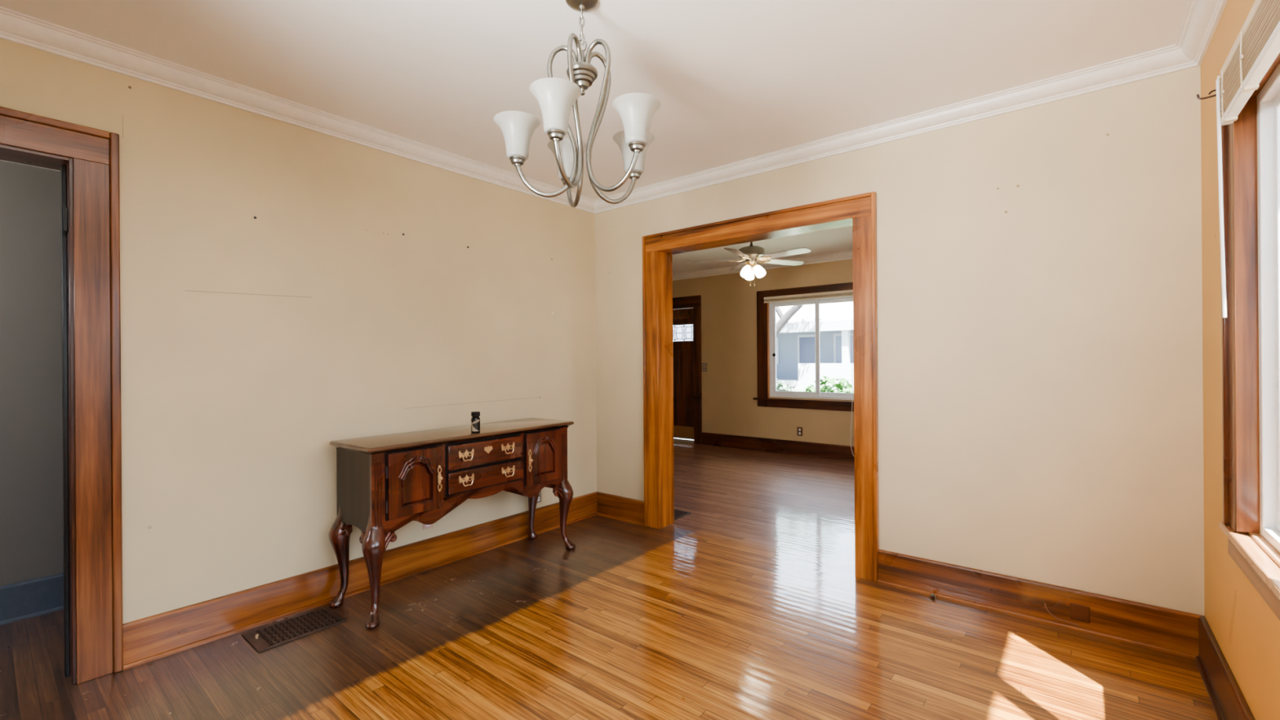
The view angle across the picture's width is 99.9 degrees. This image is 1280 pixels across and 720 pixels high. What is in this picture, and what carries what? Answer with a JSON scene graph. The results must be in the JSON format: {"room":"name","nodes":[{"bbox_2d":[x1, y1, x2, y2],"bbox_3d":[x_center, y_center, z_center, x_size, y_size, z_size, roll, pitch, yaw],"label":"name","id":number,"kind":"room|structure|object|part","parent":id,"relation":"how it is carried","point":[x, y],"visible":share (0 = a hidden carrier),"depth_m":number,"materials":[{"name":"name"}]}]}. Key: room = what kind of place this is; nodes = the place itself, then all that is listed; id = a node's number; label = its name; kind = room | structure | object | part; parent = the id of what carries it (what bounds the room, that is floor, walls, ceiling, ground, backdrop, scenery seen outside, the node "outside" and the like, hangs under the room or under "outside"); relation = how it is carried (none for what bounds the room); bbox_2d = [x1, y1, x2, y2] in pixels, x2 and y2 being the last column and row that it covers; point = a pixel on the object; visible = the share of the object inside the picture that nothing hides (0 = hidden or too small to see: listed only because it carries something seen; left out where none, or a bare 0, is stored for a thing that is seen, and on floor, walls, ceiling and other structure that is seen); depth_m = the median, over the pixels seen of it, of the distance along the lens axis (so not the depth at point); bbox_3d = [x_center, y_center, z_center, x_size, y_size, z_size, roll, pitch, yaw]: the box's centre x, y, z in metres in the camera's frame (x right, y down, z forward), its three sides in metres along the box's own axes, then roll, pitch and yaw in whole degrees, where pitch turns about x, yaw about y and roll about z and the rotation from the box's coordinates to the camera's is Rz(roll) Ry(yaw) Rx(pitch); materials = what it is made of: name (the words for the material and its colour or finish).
{"room":"dining room","nodes":[
{"label":"dining room","id":0,"kind":"room"},
{"bbox_2d":[0,160,63,586],"bbox_3d":[-3.424,0.009,2.840,0.150,2.732,3.400,0,0,39],"label":"wall","id":1,"kind":"structure","parent":0,"point":[31,446],"depth_m":2.90,"materials":[{"name":"paint"}]},
{"bbox_2d":[0,573,63,625],"bbox_3d":[-3.390,1.279,2.723,0.035,0.192,3.250,0,0,39],"label":"baseboard","id":2,"kind":"structure","parent":1,"relation":"attached to","point":[24,600],"depth_m":2.88,"materials":[{"name":"paint"}]},
{"bbox_2d":[0,38,596,623],"bbox_3d":[-2.069,-0.001,2.833,0.180,2.732,5.100,0,0,39],"label":"wall","id":3,"kind":"structure","parent":0,"point":[250,346],"depth_m":2.90,"materials":[{"name":"paint"}]},
{"bbox_2d":[0,106,123,684],"bbox_3d":[-2.739,0.189,2.002,0.248,2.362,1.144,0,0,39],"label":"door frame","id":4,"kind":"structure","parent":3,"relation":"attached to","point":[86,158],"depth_m":2.31,"materials":[{"name":"brown wood"}]},
{"bbox_3d":[-2.837,-0.884,2.068,0.025,0.090,0.852,0,0,39],"label":"hall head casing","id":5,"kind":"part","parent":4,"relation":"part of","materials":[{"name":"paint"}]},
{"bbox_3d":[-2.680,-0.906,1.928,0.025,0.112,1.114,0,0,39],"label":"head casing","id":6,"kind":"part","parent":4,"relation":"part of","materials":[{"name":"brown wood"}]},
{"bbox_2d":[0,6,595,213],"bbox_3d":[-1.975,-1.323,2.748,0.088,0.089,5.100,0,0,39],"label":"crown molding","id":7,"kind":"structure","parent":3,"relation":"attached to","point":[16,27],"depth_m":2.68,"materials":[{"name":"paint"}]},
{"bbox_2d":[122,491,597,670],"bbox_3d":[-1.328,1.264,3.561,0.035,0.193,3.046,0,0,39],"label":"baseboard","id":8,"kind":"structure","parent":3,"relation":"attached to","point":[153,637],"depth_m":2.94,"materials":[{"name":"brown wood"}]},
{"bbox_2d":[422,524,432,529],"bbox_3d":[-1.385,1.042,3.513,0.010,0.115,0.070,0,0,39],"label":"wall outlet","id":9,"kind":"object","parent":3,"relation":"attached to","point":[424,526],"visible":0.2,"depth_m":3.50,"materials":[{"name":"white plastic"}]},
{"bbox_2d":[536,489,541,503],"bbox_3d":[-0.802,1.066,4.229,0.010,0.115,0.070,0,0,39],"label":"wall outlet","id":10,"kind":"object","parent":3,"relation":"attached to","point":[539,500],"visible":0.34,"depth_m":4.24,"materials":[{"name":"white plastic"}]},
{"bbox_2d":[0,0,1189,199],"bbox_3d":[-0.645,-1.427,1.536,4.083,0.100,5.300,0,0,39],"label":"ceiling","id":11,"kind":"structure","parent":0,"point":[733,81],"depth_m":2.43,"materials":[{"name":"paint"}]},
{"bbox_2d":[493,0,661,207],"bbox_3d":[-0.203,-1.001,2.055,0.635,0.759,0.643,0,0,39],"label":"chandelier","id":12,"kind":"object","parent":11,"relation":"hanging from","point":[556,97],"visible":1,"depth_m":2.00,"materials":[{"name":"silver metal"}]},
{"bbox_3d":[-0.467,-0.837,2.048,0.174,0.142,0.174,0,0,39],"label":"lamp shade","id":13,"kind":"part","parent":12,"relation":"part of","materials":[{"name":"white glass"}]},
{"bbox_3d":[-0.354,-0.911,2.053,0.243,0.581,0.018,0,0,-3],"label":"arm","id":14,"kind":"part","parent":12,"relation":"part of","materials":[{"name":"silver metal"}]},
{"bbox_3d":[-0.285,-0.839,1.820,0.174,0.142,0.174,0,0,39],"label":"lamp shade","id":15,"kind":"part","parent":12,"relation":"part of","materials":[{"name":"white glass"}]},
{"bbox_3d":[-0.306,-0.839,2.291,0.174,0.142,0.174,0,0,39],"label":"lamp shade","id":16,"kind":"part","parent":12,"relation":"part of","materials":[{"name":"white glass"}]},
{"bbox_3d":[-0.255,-0.911,1.929,0.018,0.581,0.243,0,0,15],"label":"arm","id":17,"kind":"part","parent":12,"relation":"part of","materials":[{"name":"silver metal"}]},
{"bbox_3d":[-0.267,-0.911,2.185,0.018,0.581,0.244,0,0,-21],"label":"arm","id":18,"kind":"part","parent":12,"relation":"part of","materials":[{"name":"silver metal"}]},
{"bbox_3d":[-0.222,-1.264,2.059,0.035,0.171,0.020,0,0,-25],"label":"chain","id":19,"kind":"part","parent":12,"relation":"part of","materials":[{"name":"silver metal"}]},
{"bbox_3d":[-0.114,-0.912,2.143,0.243,0.581,0.018,0,0,-39],"label":"arm","id":20,"kind":"part","parent":12,"relation":"part of","materials":[{"name":"silver metal"}]},
{"bbox_3d":[-0.107,-0.913,1.985,0.244,0.581,0.018,0,0,33],"label":"arm","id":21,"kind":"part","parent":12,"relation":"part of","materials":[{"name":"silver metal"}]},
{"bbox_3d":[-0.025,-0.841,2.214,0.174,0.142,0.174,0,0,39],"label":"lamp shade","id":22,"kind":"part","parent":12,"relation":"part of","materials":[{"name":"white glass"}]},
{"bbox_3d":[-0.012,-0.841,1.923,0.174,0.142,0.174,0,0,39],"label":"lamp shade","id":23,"kind":"part","parent":12,"relation":"part of","materials":[{"name":"white glass"}]},
{"bbox_2d":[0,441,1217,719],"bbox_3d":[-0.042,1.411,3.663,7.700,0.120,9.335,0,0,39],"label":"floor","id":24,"kind":"structure","parent":0,"point":[752,604],"depth_m":2.52,"materials":[{"name":"brown wood"}]},
{"bbox_2d":[241,605,346,653],"bbox_3d":[-1.752,1.353,2.737,0.260,0.019,0.390,0,0,39],"label":"floor vent","id":25,"kind":"object","parent":24,"relation":"in","point":[277,633],"visible":1,"depth_m":2.72,"materials":[{"name":"brown metal"}]},
{"bbox_2d":[248,609,338,648],"bbox_3d":[-1.752,1.358,2.737,0.216,0.005,0.346,0,0,39],"label":"grille","id":26,"kind":"object","parent":25,"relation":"attached to","point":[275,633],"depth_m":2.73,"materials":[{"name":"brown metal"}]},
{"bbox_2d":[328,417,575,629],"bbox_3d":[-1.093,0.903,3.434,0.487,0.910,1.520,0,0,38],"label":"sideboard","id":27,"kind":"object","parent":24,"relation":"on","point":[386,482],"visible":1,"depth_m":3.03,"materials":[{"name":"brown wood"}]},
{"bbox_3d":[-1.650,1.082,2.998,0.142,0.560,0.121,0,0,5],"label":"leg","id":28,"kind":"part","parent":27,"relation":"part of","materials":[{"name":"brown wood"}]},
{"bbox_3d":[-1.543,0.713,2.907,0.382,0.448,0.018,0,0,38],"label":"panel","id":29,"kind":"part","parent":27,"relation":"part of","materials":[{"name":"brown wood"}]},
{"bbox_3d":[-1.401,1.081,2.808,0.173,0.560,0.185,0,0,15],"label":"leg","id":30,"kind":"part","parent":27,"relation":"part of","materials":[{"name":"brown wood"}]},
{"bbox_3d":[-1.227,0.665,2.951,0.023,0.344,0.316,0,0,38],"label":"door","id":31,"kind":"part","parent":27,"relation":"part of","materials":[{"name":"brown wood"}]},
{"bbox_3d":[-1.228,0.671,2.953,0.018,0.236,0.185,0,0,38],"label":"raised panel","id":32,"kind":"part","parent":27,"relation":"part of","materials":[{"name":"brown wood"}]},
{"bbox_3d":[-1.135,0.671,3.049,0.006,0.150,0.027,0,0,38],"label":"escutcheon plate","id":33,"kind":"part","parent":27,"relation":"part of","materials":[{"name":"gold metal"}]},
{"bbox_3d":[-1.022,0.713,3.188,0.021,0.066,0.103,0,0,38],"label":"bail pull","id":34,"kind":"part","parent":27,"relation":"part of","materials":[{"name":"gold metal"}]},
{"bbox_3d":[-1.023,0.565,3.188,0.021,0.066,0.103,0,0,38],"label":"bail pull","id":35,"kind":"part","parent":27,"relation":"part of","materials":[{"name":"gold metal"}]},
{"bbox_3d":[-0.960,0.709,3.333,0.020,0.447,1.405,0,0,38],"label":"frame","id":36,"kind":"part","parent":27,"relation":"part of","materials":[{"name":"brown wood"}]},
{"bbox_2d":[471,411,479,433],"bbox_3d":[-1.012,0.383,3.312,0.054,0.128,0.054,0,0,39],"label":"bottle","id":37,"kind":"object","parent":27,"relation":"on","point":[475,420],"visible":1,"depth_m":3.29,"materials":[{"name":"black glass"}]},
{"bbox_3d":[-0.945,0.717,3.319,0.018,0.125,0.536,0,0,38],"label":"drawer","id":38,"kind":"part","parent":27,"relation":"part of","materials":[{"name":"brown wood"}]},
{"bbox_3d":[-0.947,0.569,3.319,0.018,0.144,0.536,0,0,38],"label":"drawer","id":39,"kind":"part","parent":27,"relation":"part of","materials":[{"name":"brown wood"}]},
{"bbox_3d":[-0.836,0.564,3.431,0.021,0.066,0.103,0,0,38],"label":"bail pull","id":40,"kind":"part","parent":27,"relation":"part of","materials":[{"name":"gold metal"}]},
{"bbox_3d":[-0.834,0.711,3.431,0.021,0.066,0.103,0,0,38],"label":"bail pull","id":41,"kind":"part","parent":27,"relation":"part of","materials":[{"name":"gold metal"}]},
{"bbox_3d":[-0.730,0.668,3.574,0.006,0.150,0.027,0,0,38],"label":"escutcheon plate","id":42,"kind":"part","parent":27,"relation":"part of","materials":[{"name":"gold metal"}]},
{"bbox_3d":[-0.795,1.076,4.090,0.148,0.560,0.119,0,0,38],"label":"leg","id":43,"kind":"part","parent":27,"relation":"part of","materials":[{"name":"brown wood"}]},
{"bbox_3d":[-0.658,0.661,3.688,0.023,0.344,0.316,0,0,38],"label":"door","id":44,"kind":"part","parent":27,"relation":"part of","materials":[{"name":"brown wood"}]},
{"bbox_3d":[-0.660,0.667,3.689,0.018,0.236,0.185,0,0,38],"label":"raised panel","id":45,"kind":"part","parent":27,"relation":"part of","materials":[{"name":"brown wood"}]},
{"bbox_3d":[-0.568,1.075,3.891,0.166,0.560,0.175,0,0,-28],"label":"leg","id":46,"kind":"part","parent":27,"relation":"part of","materials":[{"name":"brown wood"}]},
{"bbox_2d":[674,509,691,519],"bbox_3d":[0.237,1.339,4.703,0.300,0.019,0.310,0,0,39],"label":"floor vent","id":47,"kind":"object","parent":24,"relation":"in","point":[677,513],"visible":0.21,"depth_m":4.69,"materials":[{"name":"brown metal"}]},
{"bbox_2d":[674,510,684,518],"bbox_3d":[0.237,1.344,4.703,0.256,0.005,0.266,0,0,39],"label":"grille","id":48,"kind":"object","parent":47,"relation":"attached to","point":[677,513],"depth_m":4.69,"materials":[{"name":"brown metal"}]},
{"bbox_2d":[672,226,853,274],"bbox_3d":[1.647,-1.464,5.763,7.500,0.100,3.820,0,0,39],"label":"ceiling","id":49,"kind":"structure","parent":0,"point":[837,240],"depth_m":6.88,"materials":[{"name":"paint"}]},
{"bbox_2d":[687,241,810,285],"bbox_3d":[1.247,-1.115,5.955,1.361,0.592,1.362,0,0,39],"label":"ceiling fan","id":50,"kind":"object","parent":49,"relation":"hanging from","point":[751,253],"visible":0.97,"depth_m":5.89,"materials":[{"name":"silver metal"}]},
{"bbox_3d":[0.792,-1.117,6.093,0.520,0.035,0.137,0,0,12],"label":"blade","id":51,"kind":"part","parent":50,"relation":"part of","materials":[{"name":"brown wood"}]},
{"bbox_3d":[1.012,-1.119,5.599,0.137,0.035,0.520,0,0,30],"label":"blade","id":52,"kind":"part","parent":50,"relation":"part of","materials":[{"name":"brown wood"}]},
{"bbox_3d":[1.194,-1.120,6.455,0.137,0.035,0.520,0,0,-6],"label":"blade","id":53,"kind":"part","parent":50,"relation":"part of","materials":[{"name":"wood"}]},
{"bbox_3d":[1.165,-0.974,5.921,0.112,0.146,0.130,0,0,39],"label":"lamp shade","id":54,"kind":"part","parent":50,"relation":"part of","materials":[{"name":"white glass"}]},
{"bbox_3d":[1.242,-0.975,6.110,0.119,0.146,0.122,0,0,39],"label":"lamp shade","id":55,"kind":"part","parent":50,"relation":"part of","materials":[{"name":"white glass"}]},
{"bbox_3d":[1.320,-0.975,5.920,0.130,0.146,0.112,0,0,39],"label":"lamp shade","id":56,"kind":"part","parent":50,"relation":"part of","materials":[{"name":"white glass"}]},
{"bbox_3d":[1.662,-1.123,6.185,0.520,0.035,0.137,0,0,-24],"label":"blade","id":57,"kind":"part","parent":50,"relation":"part of","materials":[{"name":"white wood"}]},
{"bbox_3d":[1.550,-1.123,5.656,0.137,0.035,0.520,0,0,-42],"label":"blade","id":58,"kind":"part","parent":50,"relation":"part of","materials":[{"name":"white wood"}]},
{"bbox_2d":[672,258,853,446],"bbox_3d":[2.816,-0.046,7.186,7.300,2.752,0.150,0,0,39],"label":"wall","id":59,"kind":"structure","parent":0,"point":[729,384],"depth_m":8.11,"materials":[{"name":"paint"}]},
{"bbox_2d":[672,295,702,444],"bbox_3d":[0.561,0.159,9.003,1.185,2.375,0.180,0,0,39],"label":"door","id":60,"kind":"structure","parent":59,"relation":"in","point":[686,310],"depth_m":8.78,"materials":[{"name":"brown wood"}]},
{"bbox_3d":[0.579,-0.761,8.947,0.743,0.155,0.043,0,0,39],"label":"rail","id":61,"kind":"part","parent":60,"relation":"part of","materials":[{"name":"brown wood"}]},
{"bbox_3d":[0.582,-0.443,8.948,0.743,0.290,0.006,0,0,39],"label":"leaded glass","id":62,"kind":"part","parent":60,"relation":"part of","materials":[{"name":"grey"}]},
{"bbox_3d":[0.505,-0.940,8.945,1.185,0.175,0.030,0,0,39],"label":"head casing","id":63,"kind":"part","parent":60,"relation":"part of","materials":[{"name":"brown wood"}]},
{"bbox_2d":[701,363,706,371],"bbox_3d":[1.017,0.115,8.544,0.100,0.132,0.016,0,0,39],"label":"light switch","id":64,"kind":"object","parent":59,"relation":"attached to","point":[703,369],"visible":1,"depth_m":8.54,"materials":[{"name":"brown plastic"}]},
{"bbox_2d":[701,367,706,371],"bbox_3d":[1.020,0.151,8.547,0.100,0.060,0.008,0,0,39],"label":"switch plate","id":65,"kind":"object","parent":64,"relation":"attached to","point":[703,369],"depth_m":8.54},
{"bbox_2d":[672,250,853,280],"bbox_3d":[2.731,-1.377,7.094,7.300,0.089,0.088,0,0,39],"label":"crown molding","id":66,"kind":"structure","parent":59,"relation":"attached to","point":[846,255],"depth_m":7.79,"materials":[{"name":"paint"}]},
{"bbox_2d":[701,431,854,461],"bbox_3d":[3.288,1.230,6.689,5.955,0.193,0.035,0,0,39],"label":"baseboard","id":67,"kind":"structure","parent":59,"relation":"attached to","point":[842,452],"depth_m":7.72,"materials":[{"name":"brown wood"}]},
{"bbox_2d":[797,426,802,435],"bbox_3d":[2.243,1.004,7.556,0.075,0.120,0.010,0,0,39],"label":"wall outlet","id":68,"kind":"object","parent":59,"relation":"attached to","point":[799,428],"visible":1,"depth_m":7.55,"materials":[{"name":"white plastic"}]},
{"bbox_2d":[752,282,853,411],"bbox_3d":[2.424,-0.171,7.426,1.846,1.697,0.140,0,0,39],"label":"window","id":69,"kind":"structure","parent":59,"relation":"in","point":[766,312],"depth_m":7.70,"materials":[{"name":"brown wood"}]},
{"bbox_3d":[1.799,-0.167,7.900,0.168,1.460,0.025,0,0,39],"label":"casing","id":70,"kind":"part","parent":69,"relation":"part of","materials":[{"name":"brown wood"}]},
{"bbox_3d":[2.206,-0.164,7.639,0.696,1.320,0.024,0,0,39],"label":"sash","id":71,"kind":"part","parent":69,"relation":"part of","materials":[{"name":"clear glass"}]},
{"bbox_3d":[2.401,-0.960,7.405,1.736,0.117,0.025,0,0,39],"label":"head casing","id":72,"kind":"part","parent":69,"relation":"part of","materials":[{"name":"brown wood"}]},
{"bbox_2d":[764,289,853,455],"bbox_3d":[2.385,0.184,7.375,1.470,2.202,0.048,0,0,39],"label":"window blind","id":73,"kind":"object","parent":69,"relation":"attached to","point":[846,293],"visible":0.77,"depth_m":7.34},
{"bbox_3d":[2.381,-0.899,7.380,1.470,0.035,0.035,0,0,39],"label":"head rail","id":74,"kind":"part","parent":73,"relation":"part of","materials":[{"name":"white plastic"}]},
{"bbox_3d":[2.381,-0.841,7.380,1.470,0.017,0.032,0,0,39],"label":"rail","id":75,"kind":"part","parent":73,"relation":"part of","materials":[{"name":"beige plastic"}]},
{"bbox_3d":[2.780,0.206,7.034,0.071,2.152,0.019,0,0,39],"label":"pull cord","id":76,"kind":"part","parent":73,"relation":"part of","materials":[{"name":"white"}]},
{"bbox_3d":[2.445,-0.167,7.452,1.384,1.399,0.073,0,0,39],"label":"vinyl frame","id":77,"kind":"part","parent":69,"relation":"part of","materials":[{"name":"white plastic"}]},
{"bbox_3d":[2.702,-0.168,7.271,0.676,1.320,0.024,0,0,39],"label":"sash","id":78,"kind":"part","parent":69,"relation":"part of","materials":[{"name":"clear glass"}]},
{"bbox_2d":[595,65,1204,615],"bbox_3d":[0.399,-0.029,4.218,7.300,2.752,0.165,0,0,39],"label":"wall","id":79,"kind":"structure","parent":0,"point":[1040,386],"depth_m":2.79,"materials":[{"name":"paint"}]},
{"bbox_2d":[596,491,644,525],"bbox_3d":[-0.174,1.255,4.562,0.561,0.193,0.035,0,0,39],"label":"baseboard","id":80,"kind":"structure","parent":79,"relation":"attached to","point":[630,510],"depth_m":4.55,"materials":[{"name":"brown wood"}]},
{"bbox_2d":[642,191,879,582],"bbox_3d":[0.792,0.167,3.890,1.799,2.355,0.223,0,0,39],"label":"door frame","id":81,"kind":"structure","parent":79,"relation":"attached to","point":[859,211],"depth_m":3.68,"materials":[{"name":"brown wood"}]},
{"bbox_3d":[0.729,-0.931,3.822,1.755,0.113,0.025,0,0,39],"label":"head casing","id":82,"kind":"part","parent":81,"relation":"part of","materials":[{"name":"brown wood"}]},
{"bbox_2d":[595,44,1199,213],"bbox_3d":[1.021,-1.345,3.541,3.733,0.089,0.088,0,0,39],"label":"crown molding","id":83,"kind":"structure","parent":79,"relation":"attached to","point":[1170,59],"depth_m":3.00,"materials":[{"name":"paint"}]},
{"bbox_2d":[877,549,1202,659],"bbox_3d":[1.971,1.239,2.816,1.373,0.193,0.035,0,0,39],"label":"baseboard","id":84,"kind":"structure","parent":79,"relation":"attached to","point":[1167,630],"depth_m":2.73,"materials":[{"name":"brown wood"}]},
{"bbox_2d":[1044,603,1079,626],"bbox_3d":[2.106,1.272,2.689,0.138,0.072,0.010,0,0,44],"label":"cable","id":85,"kind":"object","parent":84,"relation":"attached to","point":[1044,603],"visible":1,"depth_m":2.70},
{"bbox_2d":[1070,603,1089,623],"bbox_3d":[2.165,1.246,2.649,0.075,0.080,0.008,0,0,39],"label":"blank cover plate","id":86,"kind":"object","parent":84,"relation":"attached to","point":[1077,612],"visible":1,"depth_m":2.65,"materials":[{"name":"brown plastic"}]},
{"bbox_2d":[1200,0,1279,719],"bbox_3d":[0.954,-0.023,0.372,0.150,2.732,5.100,0,0,39],"label":"wall","id":87,"kind":"structure","parent":0,"point":[1246,629],"depth_m":2.12,"materials":[{"name":"paint"}]},
{"bbox_2d":[1175,0,1227,65],"bbox_3d":[0.852,-1.344,0.447,0.088,0.089,5.100,0,0,39],"label":"crown molding","id":88,"kind":"structure","parent":87,"relation":"attached to","point":[1201,20],"depth_m":2.18,"materials":[{"name":"paint"}]},
{"bbox_2d":[1195,615,1255,719],"bbox_3d":[0.891,1.247,0.430,0.035,0.193,5.100,0,0,39],"label":"baseboard","id":89,"kind":"structure","parent":87,"relation":"attached to","point":[1228,702],"depth_m":2.06,"materials":[{"name":"brown wood"}]},
{"bbox_2d":[1219,53,1279,620],"bbox_3d":[1.437,-0.146,1.038,0.151,1.648,2.125,0,0,39],"label":"window","id":90,"kind":"structure","parent":87,"relation":"in","point":[1249,378],"depth_m":1.74,"materials":[{"name":"brown wood"}]},
{"bbox_2d":[1195,83,1221,99],"bbox_3d":[1.979,-0.926,1.872,0.061,0.044,0.024,0,0,39],"label":"curtain bracket","id":91,"kind":"object","parent":90,"relation":"attached to","point":[1210,92],"visible":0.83,"depth_m":1.87,"materials":[{"name":"brown metal"}]},
{"bbox_3d":[2.005,-0.142,1.806,0.030,1.425,0.090,0,0,39],"label":"casing","id":92,"kind":"part","parent":90,"relation":"part of","materials":[{"name":"brown wood"}]},
{"bbox_2d":[1215,0,1279,317],"bbox_3d":[1.377,-0.545,1.097,0.042,0.820,1.765,0,0,39],"label":"window blind","id":93,"kind":"object","parent":90,"relation":"attached to","point":[1256,46],"visible":1,"depth_m":1.54,"materials":[{"name":"white plastic"}]},
{"bbox_3d":[1.893,-0.853,1.730,0.034,0.171,0.020,0,0,39],"label":"ladder cord","id":94,"kind":"part","parent":93,"relation":"part of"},
{"bbox_3d":[1.379,-0.939,1.094,0.028,0.033,1.765,0,0,39],"label":"head rail","id":95,"kind":"part","parent":93,"relation":"part of","materials":[{"name":"white plastic"}]},
{"bbox_3d":[1.729,-0.852,1.528,0.034,0.171,0.020,0,0,39],"label":"ladder cord","id":96,"kind":"part","parent":93,"relation":"part of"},
{"bbox_3d":[1.380,-0.783,1.094,0.030,0.022,1.765,0,0,39],"label":"rail","id":97,"kind":"part","parent":93,"relation":"part of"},
{"bbox_3d":[1.432,0.581,1.050,0.031,0.026,1.786,0,0,39],"label":"sill","id":98,"kind":"part","parent":90,"relation":"part of","materials":[{"name":"white wood"}]},
{"bbox_3d":[1.465,-0.142,1.019,0.083,1.416,1.788,0,0,39],"label":"vinyl frame","id":99,"kind":"part","parent":90,"relation":"part of","materials":[{"name":"white plastic"}]},
{"bbox_3d":[1.826,-0.142,1.465,0.024,1.349,0.568,0,0,39],"label":"sash","id":100,"kind":"part","parent":90,"relation":"part of","materials":[{"name":"white plastic"}]},
{"label":"outside","id":101,"kind":"structure","parent":0,"visible":0},
{"bbox_3d":[10.674,1.924,18.324,80.000,0.200,85.000,0,0,39],"label":"ground","id":102,"kind":"structure","parent":101,"visible":0},
{"bbox_2d":[776,378,795,391],"bbox_3d":[3.344,1.185,13.843,1.556,1.493,1.239,0,0,39],"label":"shrub","id":103,"kind":"object","parent":102,"relation":"on","point":[781,384],"visible":0.06,"depth_m":13.59,"materials":[{"name":"green plant"}]},
{"bbox_2d":[775,305,802,337],"bbox_3d":[6.038,-1.698,23.169,5.468,7.158,2.234,0,0,39],"label":"street tree","id":104,"kind":"object","parent":102,"relation":"on","point":[784,318],"visible":0.03,"depth_m":22.79,"materials":[{"name":"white plant"}]},
{"bbox_2d":[775,301,853,392],"bbox_3d":[10.239,-1.547,28.909,14.000,6.750,11.700,0,0,39],"label":"house","id":105,"kind":"structure","parent":102,"relation":"on","point":[795,343],"depth_m":24.61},
{"bbox_3d":[8.169,-0.087,26.116,1.090,2.280,0.060,0,0,39],"label":"door","id":106,"kind":"part","parent":105,"relation":"part of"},
{"bbox_3d":[8.144,-0.087,26.085,0.850,2.040,0.020,0,0,39],"label":"pane","id":107,"kind":"part","parent":105,"relation":"part of","materials":[{"name":"glass"}]},
{"bbox_3d":[9.576,-0.467,24.917,1.000,1.300,0.020,0,0,39],"label":"pane","id":108,"kind":"part","parent":105,"relation":"part of","materials":[{"name":"glass"}]},
{"bbox_2d":[798,375,853,393],"bbox_3d":[4.296,1.141,12.018,1.644,1.577,1.311,0,0,39],"label":"shrub","id":109,"kind":"object","parent":102,"relation":"on","point":[841,385],"visible":0.11,"depth_m":11.90,"materials":[{"name":"green plant"}]}
]}

